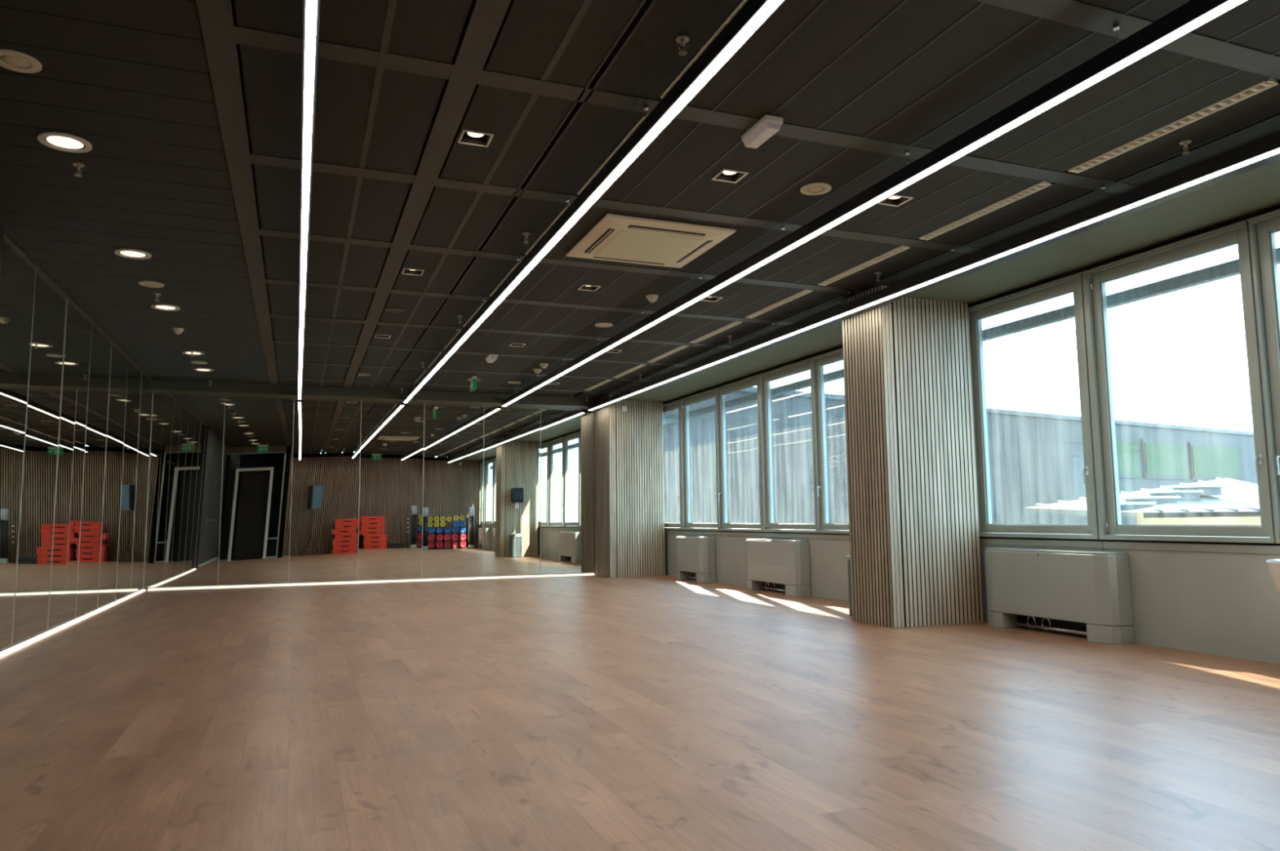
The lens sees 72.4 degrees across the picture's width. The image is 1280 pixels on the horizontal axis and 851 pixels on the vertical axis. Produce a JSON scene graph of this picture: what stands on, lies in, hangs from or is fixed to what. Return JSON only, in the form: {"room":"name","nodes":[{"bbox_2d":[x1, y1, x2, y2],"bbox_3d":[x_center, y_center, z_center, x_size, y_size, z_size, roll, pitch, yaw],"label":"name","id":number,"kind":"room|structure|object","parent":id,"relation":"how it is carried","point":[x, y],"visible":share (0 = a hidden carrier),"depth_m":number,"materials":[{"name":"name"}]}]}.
{"room":"fitness studio","nodes":[
{"label":"fitness studio","id":0,"kind":"room"},
{"bbox_2d":[0,302,142,651],"bbox_3d":[-6.111,0.519,9.680,0.130,3.120,7.780,2,-6,-21],"label":"wall","id":1,"kind":"structure","parent":0,"point":[66,303],"depth_m":8.34,"materials":[{"name":"black"}]},
{"bbox_2d":[0,224,4,280],"bbox_3d":[-4.575,0.122,6.049,0.090,3.118,0.137,2,-6,-21],"label":"trim","id":2,"kind":"structure","parent":1,"relation":"attached to","point":[2,228],"depth_m":6.25,"materials":[{"name":"black"}]},
{"bbox_2d":[0,238,35,650],"bbox_3d":[-4.814,0.169,6.610,0.012,3.065,1.080,2,-6,-21],"label":"mirror panel","id":3,"kind":"object","parent":1,"relation":"attached to","point":[17,282],"visible":0.99,"depth_m":6.80,"materials":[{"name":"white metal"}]},
{"bbox_2d":[11,270,66,645],"bbox_3d":[-5.208,0.279,7.613,0.012,3.065,1.080,2,-6,-21],"label":"mirror panel","id":4,"kind":"object","parent":1,"relation":"attached to","point":[33,565],"visible":1,"depth_m":7.56,"materials":[{"name":"white metal"}]},
{"bbox_2d":[47,299,92,630],"bbox_3d":[-5.603,0.388,8.615,0.012,3.065,1.080,2,-6,-21],"label":"mirror panel","id":5,"kind":"object","parent":1,"relation":"attached to","point":[77,335],"visible":1,"depth_m":8.57,"materials":[{"name":"white metal"}]},
{"bbox_2d":[75,324,111,617],"bbox_3d":[-5.997,0.498,9.618,0.012,3.065,1.080,2,-6,-21],"label":"mirror panel","id":6,"kind":"object","parent":1,"relation":"attached to","point":[89,556],"visible":1,"depth_m":9.58,"materials":[{"name":"white metal"}]},
{"bbox_2d":[97,343,128,608],"bbox_3d":[-6.391,0.608,10.620,0.012,3.065,1.080,2,-6,-21],"label":"mirror panel","id":7,"kind":"object","parent":1,"relation":"attached to","point":[119,362],"visible":1,"depth_m":10.58,"materials":[{"name":"white metal"}]},
{"bbox_2d":[115,359,142,599],"bbox_3d":[-6.786,0.717,11.623,0.012,3.065,1.080,2,-6,-21],"label":"mirror panel","id":8,"kind":"object","parent":1,"relation":"attached to","point":[124,569],"visible":1,"depth_m":11.60,"materials":[{"name":"white metal"}]},
{"bbox_2d":[130,373,152,593],"bbox_3d":[-7.180,0.827,12.625,0.012,3.065,1.080,2,-6,-21],"label":"mirror panel","id":9,"kind":"object","parent":1,"relation":"attached to","point":[146,394],"visible":1,"depth_m":12.59,"materials":[{"name":"white"}]},
{"bbox_2d":[142,392,595,591],"bbox_3d":[-3.711,1.098,14.665,8.255,2.966,0.180,2,-6,-21],"label":"wall","id":10,"kind":"structure","parent":0,"point":[146,588],"depth_m":14.42,"materials":[{"name":"black"}]},
{"bbox_2d":[143,392,225,587],"bbox_3d":[-6.912,0.968,13.299,0.992,2.921,0.020,2,-6,-21],"label":"mirror panel","id":11,"kind":"object","parent":10,"relation":"attached to","point":[182,542],"visible":1,"depth_m":13.29,"materials":[{"name":"white metal"}]},
{"bbox_2d":[217,395,293,585],"bbox_3d":[-5.984,0.996,13.661,0.998,2.921,0.020,2,-6,-21],"label":"mirror panel","id":12,"kind":"object","parent":10,"relation":"attached to","point":[254,545],"visible":1,"depth_m":13.66,"materials":[{"name":"white"}]},
{"bbox_2d":[288,398,360,582],"bbox_3d":[-5.042,1.026,14.030,1.024,2.921,0.017,2,-6,-21],"label":"mirror panel","id":13,"kind":"object","parent":10,"relation":"attached to","point":[325,498],"visible":1,"depth_m":14.03,"materials":[{"name":"white metal"}]},
{"bbox_2d":[150,378,599,408],"bbox_3d":[-4.054,-0.542,14.532,7.225,0.274,0.510,2,-6,-21],"label":"ceiling beam","id":14,"kind":"structure","parent":10,"relation":"attached to","point":[162,386],"depth_m":14.09,"materials":[{"name":"grey paint"}]},
{"bbox_2d":[356,400,424,580],"bbox_3d":[-4.092,1.055,14.401,1.014,2.921,0.017,2,-6,-21],"label":"mirror panel","id":15,"kind":"object","parent":10,"relation":"attached to","point":[390,506],"visible":1,"depth_m":14.40,"materials":[{"name":"white metal"}]},
{"bbox_2d":[421,403,484,578],"bbox_3d":[-3.151,1.084,14.768,1.004,2.921,0.017,2,-6,-21],"label":"mirror panel","id":16,"kind":"object","parent":10,"relation":"attached to","point":[453,467],"visible":1,"depth_m":14.76,"materials":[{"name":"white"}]},
{"bbox_2d":[482,404,540,576],"bbox_3d":[-2.214,1.113,15.133,1.004,2.921,0.017,2,-6,-21],"label":"mirror panel","id":17,"kind":"object","parent":10,"relation":"attached to","point":[511,508],"visible":0.99,"depth_m":15.13,"materials":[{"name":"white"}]},
{"bbox_2d":[540,407,595,574],"bbox_3d":[-1.281,1.142,15.498,0.996,2.921,0.017,2,-6,-21],"label":"mirror panel","id":18,"kind":"object","parent":10,"relation":"attached to","point":[566,434],"visible":1,"depth_m":15.49,"materials":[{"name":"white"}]},
{"bbox_2d":[0,574,1279,850],"bbox_3d":[-0.670,1.812,7.115,8.475,0.100,16.230,2,-6,-21],"label":"floor","id":19,"kind":"structure","parent":0,"point":[594,713],"depth_m":4.18,"materials":[{"name":"brown wood"}]},
{"bbox_2d":[0,588,146,657],"bbox_3d":[-5.949,2.044,9.436,0.038,0.034,7.520,2,-6,-21],"label":"strip","id":20,"kind":"object","parent":19,"relation":"on","point":[3,653],"visible":1,"depth_m":8.31,"materials":[{"name":"white plastic"}]},
{"bbox_2d":[147,573,594,591],"bbox_3d":[-4.052,2.529,14.228,6.955,0.034,0.048,2,-6,-21],"label":"strip","id":21,"kind":"object","parent":19,"relation":"on","point":[584,574],"visible":1,"depth_m":14.05,"materials":[{"name":"white plastic"}]},
{"bbox_2d":[594,395,665,577],"bbox_3d":[-0.191,1.072,15.485,1.015,3.117,0.787,2,-6,-21],"label":"column","id":22,"kind":"structure","parent":19,"relation":"on","point":[629,496],"depth_m":15.13,"materials":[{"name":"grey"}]},
{"bbox_2d":[675,536,715,582],"bbox_3d":[0.862,2.119,13.955,0.226,0.693,1.100,2,-6,-21],"label":"fan coil unit","id":23,"kind":"object","parent":19,"relation":"on","point":[695,557],"visible":1,"depth_m":13.62,"materials":[{"name":"white metal"}]},
{"bbox_2d":[676,536,715,538],"bbox_3d":[0.867,1.784,13.994,0.209,0.018,1.084,2,-6,-21],"label":"grille","id":24,"kind":"object","parent":23,"relation":"attached to","point":[677,537],"depth_m":13.88,"materials":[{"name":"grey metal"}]},
{"bbox_2d":[745,538,810,596],"bbox_3d":[1.788,1.862,11.604,0.226,0.693,1.360,2,-6,-21],"label":"fan coil unit","id":25,"kind":"object","parent":19,"relation":"on","point":[782,566],"visible":1,"depth_m":11.31,"materials":[{"name":"white metal"}]},
{"bbox_2d":[746,538,808,542],"bbox_3d":[1.792,1.526,11.642,0.209,0.018,1.340,2,-6,-21],"label":"grille","id":26,"kind":"object","parent":25,"relation":"attached to","point":[748,540],"depth_m":11.52,"materials":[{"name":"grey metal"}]},
{"bbox_2d":[845,555,852,616],"bbox_3d":[2.259,1.601,8.728,0.300,0.600,0.260,2,-6,-21],"label":"fan coil unit","id":27,"kind":"object","parent":19,"relation":"on","point":[847,557],"visible":0.22,"depth_m":8.75,"materials":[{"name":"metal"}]},
{"bbox_2d":[840,285,983,628],"bbox_3d":[2.595,0.297,8.404,1.015,3.117,0.630,2,-6,-21],"label":"column","id":28,"kind":"structure","parent":19,"relation":"on","point":[915,555],"depth_m":8.12,"materials":[{"name":"beige wood"}]},
{"bbox_2d":[984,547,1134,644],"bbox_3d":[3.456,1.398,7.364,0.226,0.693,1.360,2,-6,-21],"label":"fan coil unit","id":29,"kind":"object","parent":19,"relation":"on","point":[1083,593],"visible":1,"depth_m":7.14,"materials":[{"name":"white metal"}]},
{"bbox_2d":[986,547,1127,555],"bbox_3d":[3.460,1.062,7.402,0.209,0.018,1.340,2,-6,-21],"label":"grille","id":30,"kind":"object","parent":29,"relation":"attached to","point":[998,551],"depth_m":7.36,"materials":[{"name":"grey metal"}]},
{"bbox_2d":[1265,559,1279,595],"bbox_3d":[4.055,1.168,5.286,0.452,0.702,0.384,2,-6,-21],"label":"fountain","id":31,"kind":"object","parent":19,"relation":"on","point":[1273,565],"visible":1,"depth_m":5.31,"materials":[{"name":"white ceramic"}]},
{"bbox_2d":[0,0,1279,398],"bbox_3d":[-1.230,-1.456,7.253,7.345,0.200,16.230,2,-6,-21],"label":"ceiling","id":32,"kind":"structure","parent":0,"point":[131,79],"depth_m":5.14,"materials":[{"name":"tile"}]},
{"bbox_2d":[0,48,42,73],"bbox_3d":[-2.870,-1.675,4.023,0.200,0.008,0.200,2,-6,-21],"label":"ceiling speaker","id":33,"kind":"object","parent":32,"relation":"attached to","point":[13,60],"visible":1,"depth_m":4.03,"materials":[{"name":"beige plastic"}]},
{"bbox_2d":[37,132,92,153],"bbox_3d":[-3.209,-1.579,4.884,0.256,0.010,0.256,2,-6,-21],"label":"recessed light","id":34,"kind":"object","parent":32,"relation":"in","point":[60,141],"visible":1,"depth_m":4.88,"materials":[{"name":"white plastic"}]},
{"bbox_2d":[72,162,84,177],"bbox_3d":[-3.329,-1.515,5.186,0.060,0.072,0.060,2,-6,-21],"label":"sprinkler head","id":35,"kind":"object","parent":32,"relation":"attached to","point":[78,165],"visible":1,"depth_m":5.18},
{"bbox_2d":[114,248,151,259],"bbox_3d":[-4.010,-1.357,6.920,0.256,0.010,0.256,2,-6,-21],"label":"recessed light","id":36,"kind":"object","parent":32,"relation":"in","point":[126,253],"visible":1,"depth_m":6.92,"materials":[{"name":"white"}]},
{"bbox_2d":[138,280,164,288],"bbox_3d":[-4.360,-1.260,7.809,0.200,0.008,0.200,2,-6,-21],"label":"ceiling speaker","id":37,"kind":"object","parent":32,"relation":"attached to","point":[145,283],"visible":1,"depth_m":7.80,"materials":[{"name":"beige plastic"}]},
{"bbox_2d":[151,303,180,311],"bbox_3d":[-4.691,-1.167,8.652,0.256,0.010,0.256,2,-6,-21],"label":"recessed light","id":38,"kind":"object","parent":32,"relation":"in","point":[158,306],"visible":1,"depth_m":8.64,"materials":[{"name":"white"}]},
{"bbox_2d":[171,328,183,334],"bbox_3d":[-5.087,-1.034,9.627,0.120,0.062,0.120,2,-6,-21],"label":"smoke detector","id":39,"kind":"object","parent":32,"relation":"attached to","point":[176,331],"visible":1,"depth_m":9.60,"materials":[{"name":"beige plastic"}]},
{"bbox_2d":[182,351,204,355],"bbox_3d":[-5.617,-0.910,11.003,0.256,0.010,0.256,2,-6,-21],"label":"recessed light","id":40,"kind":"object","parent":32,"relation":"in","point":[188,353],"visible":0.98,"depth_m":11.00,"materials":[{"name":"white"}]},
{"bbox_2d":[191,361,207,364],"bbox_3d":[-5.879,-0.838,11.670,0.200,0.008,0.200,2,-6,-21],"label":"ceiling speaker","id":41,"kind":"object","parent":32,"relation":"attached to","point":[193,362],"visible":1,"depth_m":11.65,"materials":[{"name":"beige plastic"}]},
{"bbox_2d":[193,368,213,372],"bbox_3d":[-6.094,-0.777,12.216,0.256,0.010,0.256,2,-6,-21],"label":"recessed light","id":42,"kind":"object","parent":32,"relation":"in","point":[205,370],"visible":1,"depth_m":12.21,"materials":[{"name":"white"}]},
{"bbox_2d":[297,0,320,399],"bbox_3d":[-2.623,-1.280,6.826,0.060,0.203,15.190,2,-6,-21],"label":"linear pendant light","id":43,"kind":"object","parent":32,"relation":"hanging from","point":[311,8],"visible":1,"depth_m":4.44,"materials":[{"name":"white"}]},
{"bbox_2d":[374,334,391,338],"bbox_3d":[-2.980,-1.059,10.134,0.170,0.062,0.170,2,-6,-21],"label":"spotlight","id":44,"kind":"object","parent":32,"relation":"attached to","point":[383,336],"visible":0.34,"depth_m":10.19,"materials":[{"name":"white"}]},
{"bbox_2d":[385,307,405,312],"bbox_3d":[-2.477,-1.170,8.853,0.200,0.008,0.200,2,-6,-21],"label":"ceiling speaker","id":45,"kind":"object","parent":32,"relation":"attached to","point":[388,309],"visible":1,"depth_m":8.84,"materials":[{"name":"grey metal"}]},
{"bbox_2d":[401,268,424,275],"bbox_3d":[-1.950,-1.345,7.514,0.170,0.062,0.170,2,-6,-21],"label":"spotlight","id":46,"kind":"object","parent":32,"relation":"attached to","point":[406,271],"visible":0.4,"depth_m":7.57,"materials":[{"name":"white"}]},
{"bbox_2d":[443,330,461,350],"bbox_3d":[-2.210,-1.028,10.428,0.085,0.046,1.210,2,-6,-21],"label":"ceiling vent","id":47,"kind":"object","parent":32,"relation":"in","point":[456,334],"visible":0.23,"depth_m":10.41,"materials":[{"name":"white metal"}]},
{"bbox_2d":[470,376,476,392],"bbox_3d":[-2.502,-0.623,13.126,0.050,0.200,0.320,2,-6,-21],"label":"exit sign","id":48,"kind":"object","parent":32,"relation":"hanging from","point":[473,380],"visible":1,"depth_m":13.02,"materials":[{"name":"green plastic"}]},
{"bbox_2d":[462,301,486,327],"bbox_3d":[-1.697,-1.170,9.123,0.085,0.046,1.210,2,-6,-21],"label":"ceiling vent","id":49,"kind":"object","parent":32,"relation":"in","point":[482,304],"visible":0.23,"depth_m":9.08,"materials":[{"name":"white metal"}]},
{"bbox_2d":[457,129,493,147],"bbox_3d":[-0.919,-1.632,4.894,0.170,0.062,0.170,2,-6,-21],"label":"spotlight","id":50,"kind":"object","parent":32,"relation":"attached to","point":[467,137],"visible":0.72,"depth_m":4.95,"materials":[{"name":"white plastic"}]},
{"bbox_2d":[485,354,497,363],"bbox_3d":[-1.933,-0.874,11.412,0.110,0.070,0.280,2,-6,-21],"label":"emergency light","id":51,"kind":"object","parent":32,"relation":"attached to","point":[491,358],"visible":1,"depth_m":11.30,"materials":[{"name":"white plastic"}]},
{"bbox_2d":[488,261,521,297],"bbox_3d":[-1.183,-1.313,7.817,0.085,0.046,1.210,2,-6,-21],"label":"ceiling vent","id":52,"kind":"object","parent":32,"relation":"in","point":[514,267],"visible":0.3,"depth_m":7.76,"materials":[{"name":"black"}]},
{"bbox_2d":[509,342,525,346],"bbox_3d":[-1.500,-1.013,10.711,0.170,0.062,0.170,2,-6,-21],"label":"spotlight","id":53,"kind":"object","parent":32,"relation":"attached to","point":[512,344],"visible":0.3,"depth_m":10.77,"materials":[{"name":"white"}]},
{"bbox_2d":[522,231,530,243],"bbox_3d":[-0.849,-1.399,6.527,0.060,0.072,0.060,2,-6,-21],"label":"sprinkler head","id":54,"kind":"object","parent":32,"relation":"attached to","point":[526,234],"visible":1,"depth_m":6.52},
{"bbox_2d":[524,203,570,255],"bbox_3d":[-0.669,-1.456,6.512,0.085,0.046,1.210,2,-6,-21],"label":"ceiling vent","id":55,"kind":"object","parent":32,"relation":"in","point":[565,208],"visible":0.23,"depth_m":6.43,"materials":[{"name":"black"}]},
{"bbox_2d":[577,284,600,291],"bbox_3d":[-0.469,-1.300,8.091,0.170,0.062,0.170,2,-6,-21],"label":"spotlight","id":56,"kind":"object","parent":32,"relation":"attached to","point":[584,287],"visible":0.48,"depth_m":8.15,"materials":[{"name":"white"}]},
{"bbox_2d":[403,0,785,403],"bbox_3d":[-1.110,-1.238,7.417,0.068,0.193,15.190,2,-6,-21],"label":"linear pendant light","id":57,"kind":"object","parent":32,"relation":"hanging from","point":[753,14],"visible":1,"depth_m":4.58,"materials":[{"name":"black"}]},
{"bbox_2d":[583,379,613,391],"bbox_3d":[-0.676,-0.663,14.038,0.085,0.046,1.210,2,-6,-21],"label":"ceiling vent","id":58,"kind":"object","parent":32,"relation":"in","point":[606,380],"visible":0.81,"depth_m":14.01,"materials":[{"name":"white metal"}]},
{"bbox_2d":[595,323,613,327],"bbox_3d":[-0.398,-1.108,9.643,0.200,0.008,0.200,2,-6,-21],"label":"ceiling speaker","id":59,"kind":"object","parent":32,"relation":"attached to","point":[598,325],"visible":1,"depth_m":9.64,"materials":[{"name":"beige plastic"}]},
{"bbox_2d":[577,113,649,195],"bbox_3d":[-0.156,-1.599,5.207,0.085,0.046,1.210,2,-6,-21],"label":"ceiling vent","id":60,"kind":"object","parent":32,"relation":"in","point":[642,119],"visible":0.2,"depth_m":5.10,"materials":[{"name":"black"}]},
{"bbox_2d":[604,349,622,353],"bbox_3d":[-0.336,-0.977,11.165,0.170,0.062,0.170,2,-6,-21],"label":"spotlight","id":61,"kind":"object","parent":32,"relation":"attached to","point":[609,350],"visible":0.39,"depth_m":11.22,"materials":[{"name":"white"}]},
{"bbox_2d":[612,364,646,377],"bbox_3d":[-0.163,-0.805,12.732,0.085,0.046,1.210,2,-6,-21],"label":"ceiling vent","id":62,"kind":"object","parent":32,"relation":"in","point":[641,366],"visible":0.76,"depth_m":12.71,"materials":[{"name":"white metal"}]},
{"bbox_2d":[3,0,1279,398],"bbox_3d":[-1.121,-1.384,7.120,7.195,0.052,15.520,2,-6,-21],"label":"trim","id":63,"kind":"structure","parent":32,"relation":"attached to","point":[220,30],"depth_m":5.12,"materials":[{"name":"grey metal"}]},
{"bbox_2d":[565,213,736,268],"bbox_3d":[0.056,-1.391,6.752,1.010,0.046,1.010,2,-6,-21],"label":"air conditioning unit","id":64,"kind":"object","parent":32,"relation":"attached to","point":[615,237],"visible":1,"depth_m":6.60,"materials":[{"name":"beige plastic"}]},
{"bbox_2d":[594,230,702,263],"bbox_3d":[0.056,-1.372,6.750,0.650,0.008,0.650,2,-6,-21],"label":"return grille","id":65,"kind":"object","parent":64,"relation":"attached to","point":[630,245],"depth_m":6.70,"materials":[{"name":"beige plastic"}]},
{"bbox_2d":[645,294,658,302],"bbox_3d":[0.118,-1.216,8.410,0.120,0.062,0.120,2,-6,-21],"label":"smoke detector","id":66,"kind":"object","parent":32,"relation":"attached to","point":[651,298],"visible":1,"depth_m":8.38,"materials":[{"name":"beige plastic"}]},
{"bbox_2d":[646,345,688,362],"bbox_3d":[0.351,-0.948,11.427,0.085,0.046,1.210,2,-6,-21],"label":"ceiling vent","id":67,"kind":"object","parent":32,"relation":"in","point":[682,347],"visible":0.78,"depth_m":11.38,"materials":[{"name":"white metal"}]},
{"bbox_2d":[675,34,688,56],"bbox_3d":[0.189,-1.688,3.888,0.060,0.072,0.060,2,-6,-21],"label":"sprinkler head","id":68,"kind":"object","parent":32,"relation":"attached to","point":[682,39],"visible":1,"depth_m":3.88},
{"bbox_2d":[659,0,747,99],"bbox_3d":[0.358,-1.742,3.901,0.085,0.046,1.210,2,-6,-21],"label":"ceiling vent","id":69,"kind":"object","parent":32,"relation":"in","point":[742,2],"visible":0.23,"depth_m":3.98,"materials":[{"name":"white"}]},
{"bbox_2d":[699,296,723,302],"bbox_3d":[0.695,-1.264,8.545,0.170,0.062,0.170,2,-6,-21],"label":"spotlight","id":70,"kind":"object","parent":32,"relation":"attached to","point":[711,299],"visible":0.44,"depth_m":8.60,"materials":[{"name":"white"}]},
{"bbox_2d":[689,321,742,343],"bbox_3d":[0.864,-1.091,10.121,0.085,0.046,1.210,2,-6,-21],"label":"ceiling vent","id":71,"kind":"object","parent":32,"relation":"in","point":[735,323],"visible":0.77,"depth_m":10.07,"materials":[{"name":"white metal"}]},
{"bbox_2d":[711,168,748,183],"bbox_3d":[0.562,-1.586,5.471,0.170,0.062,0.170,2,-6,-21],"label":"spotlight","id":72,"kind":"object","parent":32,"relation":"attached to","point":[725,175],"visible":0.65,"depth_m":5.52,"materials":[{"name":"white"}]},
{"bbox_2d":[741,115,782,148],"bbox_3d":[0.666,-1.600,4.779,0.110,0.070,0.280,2,-6,-21],"label":"emergency light","id":73,"kind":"object","parent":32,"relation":"attached to","point":[768,126],"visible":1,"depth_m":4.72,"materials":[{"name":"white plastic"}]},
{"bbox_2d":[744,289,813,318],"bbox_3d":[1.378,-1.234,8.816,0.085,0.046,1.210,2,-6,-21],"label":"ceiling vent","id":74,"kind":"object","parent":32,"relation":"in","point":[804,292],"visible":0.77,"depth_m":8.76,"materials":[{"name":"white metal"}]},
{"bbox_2d":[800,182,831,195],"bbox_3d":[1.144,-1.539,5.695,0.200,0.008,0.200,2,-6,-21],"label":"ceiling speaker","id":75,"kind":"object","parent":32,"relation":"attached to","point":[815,188],"visible":1,"depth_m":5.68,"materials":[{"name":"beige plastic"}]},
{"bbox_2d":[817,245,910,285],"bbox_3d":[1.891,-1.377,7.511,0.085,0.046,1.210,2,-6,-21],"label":"ceiling vent","id":76,"kind":"object","parent":32,"relation":"in","point":[901,248],"visible":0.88,"depth_m":7.44,"materials":[{"name":"white metal"}]},
{"bbox_2d":[502,0,1246,406],"bbox_3d":[0.422,-1.190,8.014,0.068,0.193,15.190,2,-6,-21],"label":"linear pendant light","id":77,"kind":"object","parent":32,"relation":"hanging from","point":[1192,15],"visible":1,"depth_m":4.64,"materials":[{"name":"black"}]},
{"bbox_2d":[876,194,913,206],"bbox_3d":[1.726,-1.550,5.925,0.170,0.062,0.170,2,-6,-21],"label":"spotlight","id":78,"kind":"object","parent":32,"relation":"attached to","point":[893,200],"visible":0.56,"depth_m":5.97,"materials":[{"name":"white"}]},
{"bbox_2d":[587,132,1279,410],"bbox_3d":[1.917,-1.137,8.596,0.168,0.208,15.190,2,-6,-21],"label":"linear pendant light","id":79,"kind":"object","parent":32,"relation":"hanging from","point":[1264,151],"visible":1,"depth_m":6.33,"materials":[{"name":"black"}]},
{"bbox_2d":[918,181,1052,240],"bbox_3d":[2.405,-1.520,6.205,0.085,0.046,1.210,2,-6,-21],"label":"ceiling vent","id":80,"kind":"object","parent":32,"relation":"in","point":[1043,184],"visible":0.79,"depth_m":6.13,"materials":[{"name":"white metal"}]},
{"bbox_2d":[1067,77,1279,173],"bbox_3d":[2.919,-1.662,4.900,0.085,0.046,1.210,2,-6,-21],"label":"ceiling vent","id":81,"kind":"object","parent":32,"relation":"in","point":[1270,82],"visible":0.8,"depth_m":4.80,"materials":[{"name":"white metal"}]},
{"bbox_2d":[1178,139,1191,155],"bbox_3d":[3.136,-1.598,5.027,0.060,0.072,0.060,2,-6,-21],"label":"sprinkler head","id":82,"kind":"object","parent":32,"relation":"attached to","point":[1185,142],"visible":1,"depth_m":5.02},
{"bbox_2d":[664,530,1279,664],"bbox_3d":[2.945,1.562,9.267,0.232,0.775,17.530,2,-6,-21],"label":"wall","id":83,"kind":"structure","parent":0,"point":[1217,599],"depth_m":6.45,"materials":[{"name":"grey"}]},
{"bbox_2d":[662,400,681,529],"bbox_3d":[0.489,0.722,15.368,0.144,2.195,1.353,2,-6,-21],"label":"window","id":84,"kind":"structure","parent":83,"relation":"in","point":[674,405],"depth_m":14.86,"materials":[{"name":"grey metal"}]},
{"bbox_2d":[679,388,718,530],"bbox_3d":[0.986,0.584,14.104,0.144,2.195,1.353,2,-6,-21],"label":"window","id":85,"kind":"structure","parent":83,"relation":"in","point":[685,402],"depth_m":14.58,"materials":[{"name":"grey metal"}]},
{"bbox_2d":[715,374,762,532],"bbox_3d":[1.483,0.446,12.841,0.144,2.195,1.353,2,-6,-21],"label":"window","id":86,"kind":"structure","parent":83,"relation":"in","point":[749,382],"depth_m":13.32,"materials":[{"name":"grey metal"}]},
{"bbox_2d":[758,358,817,533],"bbox_3d":[1.980,0.307,11.577,0.144,2.195,1.353,2,-6,-21],"label":"window","id":87,"kind":"structure","parent":83,"relation":"in","point":[768,525],"depth_m":12.04,"materials":[{"name":"grey metal"}]},
{"bbox_2d":[810,347,848,533],"bbox_3d":[2.477,0.169,10.313,0.144,2.195,1.353,2,-6,-21],"label":"window","id":88,"kind":"structure","parent":83,"relation":"in","point":[819,362],"depth_m":10.85,"materials":[{"name":"grey metal"}]},
{"bbox_2d":[625,160,1279,404],"bbox_3d":[2.708,-1.249,8.780,1.150,0.210,16.230,2,-6,-21],"label":"window soffit","id":89,"kind":"structure","parent":83,"relation":"attached to","point":[1255,192],"depth_m":6.93,"materials":[{"name":"paint"}]},
{"bbox_2d":[662,247,1279,425],"bbox_3d":[3.108,-0.898,9.530,0.080,0.280,16.600,2,-6,-21],"label":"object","id":90,"kind":"object","parent":83,"relation":"attached to","point":[1230,268],"visible":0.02,"depth_m":7.73,"materials":[{"name":"grey"}]},
{"bbox_2d":[662,208,1279,545],"bbox_3d":[2.922,0.056,9.407,0.220,2.258,17.100,2,-6,-21],"label":"trim","id":91,"kind":"structure","parent":83,"relation":"attached to","point":[1188,542],"depth_m":7.21,"materials":[{"name":"black metal"}]},
{"bbox_2d":[667,231,1278,412],"bbox_3d":[2.923,-1.140,10.078,0.300,0.340,20.100,2,-6,-21],"label":"trim","id":92,"kind":"structure","parent":83,"relation":"attached to","point":[1277,232],"depth_m":7.76,"materials":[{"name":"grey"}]},
{"bbox_2d":[967,272,1098,539],"bbox_3d":[3.472,-0.107,7.786,0.144,2.195,1.353,2,-6,-21],"label":"window","id":93,"kind":"structure","parent":83,"relation":"in","point":[1072,283],"depth_m":7.77,"materials":[{"name":"grey metal"}]},
{"bbox_2d":[1080,220,1275,543],"bbox_3d":[3.969,-0.246,6.522,0.144,2.195,1.353,2,-6,-21],"label":"window","id":94,"kind":"structure","parent":83,"relation":"in","point":[1094,280],"depth_m":6.64,"materials":[{"name":"grey metal"}]},
{"bbox_2d":[1247,208,1279,543],"bbox_3d":[4.466,-0.384,5.258,0.144,2.195,1.353,2,-6,-21],"label":"window","id":95,"kind":"structure","parent":83,"relation":"in","point":[1262,228],"depth_m":5.86,"materials":[{"name":"grey metal"}]},
{"label":"outside","id":96,"kind":"structure","parent":0,"visible":0},
{"bbox_3d":[27.974,8.035,39.831,68.500,0.200,95.000,2,-6,-21],"label":"ground","id":97,"kind":"structure","parent":96,"visible":0},
{"bbox_2d":[662,386,1257,535],"bbox_3d":[19.980,3.974,40.212,55.801,8.120,4.230,3,-7,-32],"label":"neighbouring building","id":98,"kind":"structure","parent":97,"relation":"on","point":[1034,458],"depth_m":34.33,"materials":[{"name":"grey metal"}]},
{"bbox_2d":[1024,477,1270,537],"bbox_3d":[13.080,3.546,20.420,9.600,4.961,5.026,2,-6,-21],"label":"block","id":99,"kind":"object","parent":97,"relation":"on","point":[1238,504],"visible":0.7,"depth_m":18.16,"materials":[{"name":"white"}]},
{"bbox_2d":[1120,502,1155,510],"bbox_3d":[9.998,1.700,18.006,0.880,0.230,0.720,2,-6,-21],"label":"skylight","id":100,"kind":"object","parent":99,"relation":"on","point":[1126,505],"visible":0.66,"depth_m":17.66,"materials":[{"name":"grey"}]},
{"bbox_2d":[1121,496,1180,504],"bbox_3d":[10.884,1.626,18.632,0.880,0.230,0.720,2,-6,-21],"label":"skylight","id":101,"kind":"object","parent":99,"relation":"on","point":[1157,500],"visible":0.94,"depth_m":18.37,"materials":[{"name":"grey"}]},
{"bbox_2d":[1145,490,1203,500],"bbox_3d":[11.769,1.553,19.259,0.880,0.230,0.720,2,-6,-21],"label":"skylight","id":102,"kind":"object","parent":99,"relation":"on","point":[1184,495],"visible":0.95,"depth_m":19.00,"materials":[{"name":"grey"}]},
{"bbox_2d":[1168,484,1225,495],"bbox_3d":[12.654,1.479,19.885,0.880,0.230,0.720,2,-6,-21],"label":"skylight","id":103,"kind":"object","parent":99,"relation":"on","point":[1208,490],"visible":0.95,"depth_m":19.62,"materials":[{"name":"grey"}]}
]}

